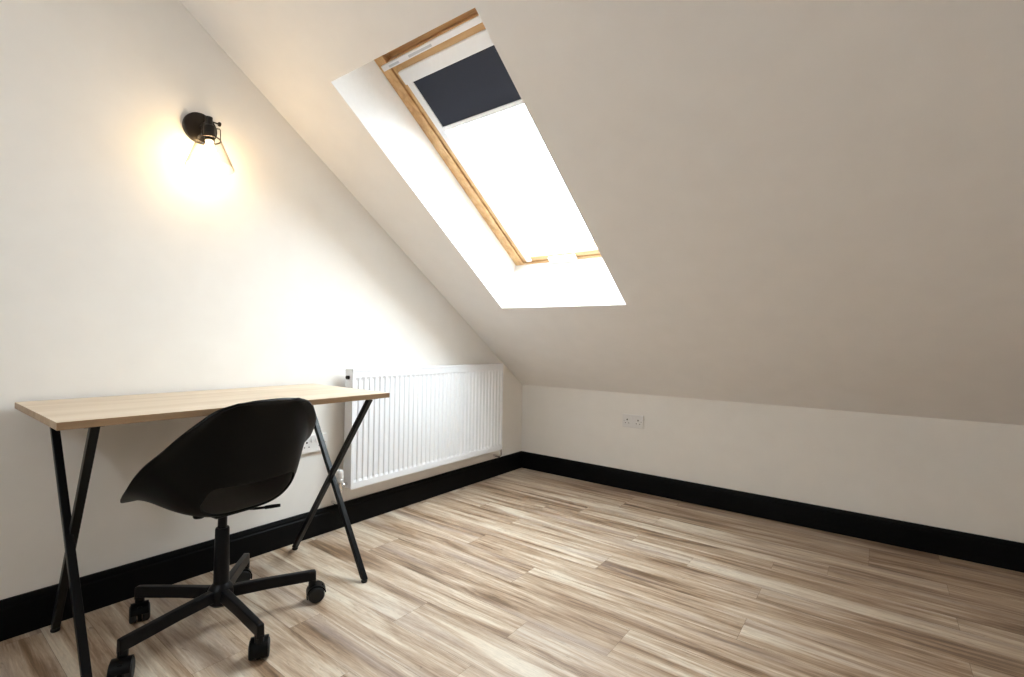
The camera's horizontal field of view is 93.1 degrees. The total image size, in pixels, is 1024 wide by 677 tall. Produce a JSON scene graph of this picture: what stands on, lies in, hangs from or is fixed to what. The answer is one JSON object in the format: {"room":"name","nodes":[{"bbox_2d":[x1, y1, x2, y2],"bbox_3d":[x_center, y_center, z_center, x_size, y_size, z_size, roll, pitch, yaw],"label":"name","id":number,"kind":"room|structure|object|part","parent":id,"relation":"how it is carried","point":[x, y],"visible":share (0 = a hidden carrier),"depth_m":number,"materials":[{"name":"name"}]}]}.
{"room":"home office","nodes":[
{"label":"home office","id":0,"kind":"room"},
{"bbox_2d":[0,0,521,599],"bbox_3d":[-1.252,-0.248,2.114,0.120,2.528,4.300,1,-1,37],"label":"wall","id":1,"kind":"structure","parent":0,"point":[129,266],"depth_m":1.85,"materials":[{"name":"beige paint"}]},
{"bbox_2d":[182,112,232,166],"bbox_3d":[-1.197,-0.788,1.916,0.198,0.253,0.167,1,-1,37],"label":"wall lamp","id":2,"kind":"object","parent":1,"relation":"attached to","point":[200,128],"visible":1,"depth_m":1.93,"materials":[{"name":"black metal"}]},
{"bbox_3d":[-1.266,-0.854,1.969,0.024,0.124,0.124,1,-1,37],"label":"wall plate","id":3,"kind":"part","parent":2,"relation":"part of","materials":[{"name":"black metal"}]},
{"bbox_3d":[-1.225,-0.859,1.939,0.086,0.036,0.027,1,-1,37],"label":"arm","id":4,"kind":"part","parent":2,"relation":"part of","materials":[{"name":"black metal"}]},
{"bbox_2d":[0,451,521,641],"bbox_3d":[-1.217,0.904,2.063,0.018,0.125,4.300,1,-1,37],"label":"baseboard","id":5,"kind":"structure","parent":1,"relation":"attached to","point":[30,611],"depth_m":2.01,"materials":[{"name":"black wood"}]},
{"bbox_2d":[302,433,327,453],"bbox_3d":[-0.974,0.515,2.381,0.016,0.086,0.146,1,-1,37],"label":"wall socket","id":6,"kind":"object","parent":1,"relation":"attached to","point":[311,445],"visible":0.61,"depth_m":2.37,"materials":[{"name":"white plastic"}]},
{"bbox_2d":[331,363,503,504],"bbox_3d":[-0.482,0.509,2.959,0.101,0.685,1.332,1,-1,37],"label":"radiator","id":7,"kind":"object","parent":1,"relation":"attached to","point":[432,416],"visible":0.94,"depth_m":2.81,"materials":[{"name":"white metal"}]},
{"bbox_3d":[-0.833,0.457,2.466,0.065,0.602,0.002,1,-1,37],"label":"panel","id":8,"kind":"part","parent":7,"relation":"part of","materials":[{"name":"white metal"}]},
{"bbox_2d":[345,363,503,371],"bbox_3d":[-0.457,0.173,2.958,0.066,0.011,1.231,1,-1,37],"label":"grille","id":9,"kind":"object","parent":7,"relation":"attached to","point":[440,368],"depth_m":2.89,"materials":[{"name":"white metal"}]},
{"bbox_2d":[0,468,1023,676],"bbox_3d":[0.196,1.006,0.881,3.740,0.050,4.520,1,-1,37],"label":"floor","id":10,"kind":"structure","parent":0,"point":[521,572],"depth_m":1.80,"materials":[{"name":"beige laminate"}]},
{"bbox_2d":[15,384,389,676],"bbox_3d":[-1.053,0.590,1.776,0.580,0.753,1.023,1,-1,37],"label":"desk","id":11,"kind":"object","parent":10,"relation":"on","point":[92,413],"visible":0.98,"depth_m":1.51,"materials":[{"name":"brown wood"}]},
{"bbox_3d":[-1.298,0.589,1.421,0.484,0.718,0.021,1,-1,36],"label":"leg","id":12,"kind":"part","parent":11,"relation":"part of","materials":[{"name":"black metal"}]},
{"bbox_3d":[-1.304,0.589,1.440,0.497,0.718,0.022,1,-1,39],"label":"leg","id":13,"kind":"part","parent":11,"relation":"part of","materials":[{"name":"black metal"}]},
{"bbox_3d":[-0.787,0.603,2.092,0.527,0.718,0.022,1,-1,35],"label":"leg","id":14,"kind":"part","parent":11,"relation":"part of","materials":[{"name":"black metal"}]},
{"bbox_3d":[-0.783,0.603,2.114,0.540,0.718,0.022,1,-1,40],"label":"leg","id":15,"kind":"part","parent":11,"relation":"part of","materials":[{"name":"black metal"}]},
{"bbox_2d":[107,398,325,676],"bbox_3d":[-0.972,0.576,1.627,0.599,0.783,0.645,1,-1,32],"label":"swivel chair","id":16,"kind":"object","parent":10,"relation":"on","point":[240,457],"visible":1,"depth_m":1.51,"materials":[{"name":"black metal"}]},
{"bbox_2d":[107,654,134,676],"bbox_3d":[-1.100,0.927,1.365,0.050,0.054,0.067,1,-1,-28],"label":"caster","id":17,"kind":"object","parent":16,"relation":"attached to","point":[123,665],"depth_m":1.35,"materials":[{"name":"black plastic"}]},
{"bbox_3d":[-1.106,0.894,1.377,0.027,0.022,0.027,1,-1,32],"label":"castor stem","id":18,"kind":"part","parent":16,"relation":"part of","materials":[{"name":"black metal"}]},
{"bbox_2d":[130,599,148,621],"bbox_3d":[-1.269,0.927,1.652,0.050,0.054,0.067,1,-1,-38],"label":"caster","id":19,"kind":"object","parent":16,"relation":"attached to","point":[139,610],"depth_m":1.64,"materials":[{"name":"black plastic"}]},
{"bbox_3d":[-1.277,0.893,1.663,0.027,0.022,0.027,1,-1,32],"label":"castor stem","id":20,"kind":"part","parent":16,"relation":"part of","materials":[{"name":"black metal"}]},
{"bbox_3d":[-1.052,0.867,1.496,0.030,0.056,0.285,1,-1,24],"label":"arm","id":21,"kind":"part","parent":16,"relation":"part of","materials":[{"name":"black metal"}]},
{"bbox_3d":[-1.147,0.867,1.654,0.285,0.056,0.030,1,0,4],"label":"arm","id":22,"kind":"part","parent":16,"relation":"part of","materials":[{"name":"black metal"}]},
{"bbox_3d":[-0.992,0.577,1.652,0.195,0.028,0.130,1,-1,32],"label":"seat plate","id":23,"kind":"part","parent":16,"relation":"part of","materials":[{"name":"black metal"}]},
{"bbox_3d":[-1.025,0.870,1.799,0.030,0.056,0.285,1,0,-14],"label":"arm","id":24,"kind":"part","parent":16,"relation":"part of","materials":[{"name":"black metal"}]},
{"bbox_3d":[-0.862,0.870,1.542,0.285,0.056,0.030,1,-1,39],"label":"arm","id":25,"kind":"part","parent":16,"relation":"part of","materials":[{"name":"black metal"}]},
{"bbox_3d":[-0.761,0.900,1.459,0.027,0.022,0.027,1,-1,32],"label":"castor stem","id":26,"kind":"part","parent":16,"relation":"part of","materials":[{"name":"black metal"}]},
{"bbox_2d":[249,634,268,659],"bbox_3d":[-0.767,0.934,1.472,0.050,0.054,0.067,1,-1,-23],"label":"caster","id":27,"kind":"object","parent":16,"relation":"attached to","point":[258,646],"depth_m":1.45,"materials":[{"name":"black plastic"}]},
{"bbox_3d":[-0.880,0.587,1.686,0.136,0.017,0.014,1,-1,-29],"label":"height lever","id":28,"kind":"part","parent":16,"relation":"part of","materials":[{"name":"black plastic"}]},
{"bbox_3d":[-0.850,0.872,1.728,0.285,0.056,0.030,1,-1,-32],"label":"arm","id":29,"kind":"part","parent":16,"relation":"part of","materials":[{"name":"black metal"}]},
{"bbox_3d":[-0.740,0.903,1.797,0.027,0.022,0.027,1,-1,32],"label":"castor stem","id":30,"kind":"part","parent":16,"relation":"part of","materials":[{"name":"black metal"}]},
{"bbox_2d":[306,580,325,599],"bbox_3d":[-0.728,0.937,1.802,0.067,0.054,0.050,1,-1,-25],"label":"caster","id":31,"kind":"object","parent":16,"relation":"attached to","point":[316,589],"depth_m":1.78,"materials":[{"name":"black plastic"}]},
{"bbox_2d":[179,0,1023,424],"bbox_3d":[0.313,-0.740,1.010,3.940,2.164,4.650,1,-1,37],"label":"ceiling","id":32,"kind":"structure","parent":0,"point":[817,204],"depth_m":1.76,"materials":[{"name":"white paint"}]},
{"bbox_2d":[374,8,600,265],"bbox_3d":[0.038,-0.898,2.395,0.812,0.928,1.260,1,-1,37],"label":"window","id":33,"kind":"structure","parent":32,"relation":"attached to","point":[469,23],"depth_m":2.48,"materials":[{"name":"brown wood"}]},
{"bbox_2d":[398,29,531,261],"bbox_3d":[0.036,-0.833,2.392,0.618,0.716,1.022,1,-1,37],"label":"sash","id":34,"kind":"object","parent":33,"relation":"attached to","point":[467,81],"visible":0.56,"depth_m":2.13,"materials":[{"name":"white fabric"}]},
{"bbox_2d":[521,385,1023,542],"bbox_3d":[1.588,0.723,2.718,3.940,0.692,0.120,1,-1,37],"label":"wall","id":35,"kind":"structure","parent":0,"point":[958,475],"depth_m":2.63,"materials":[{"name":"beige paint"}]},
{"bbox_2d":[622,414,643,428],"bbox_3d":[0.804,0.551,3.228,0.146,0.086,0.016,1,-1,37],"label":"wall socket","id":36,"kind":"object","parent":35,"relation":"attached to","point":[628,420],"visible":1,"depth_m":3.22,"materials":[{"name":"white plastic"}]},
{"bbox_2d":[522,451,1023,572],"bbox_3d":[1.542,0.956,2.661,3.700,0.125,0.018,1,-1,37],"label":"baseboard","id":37,"kind":"structure","parent":35,"relation":"attached to","point":[991,551],"depth_m":2.62,"materials":[{"name":"black wood"}]}
]}

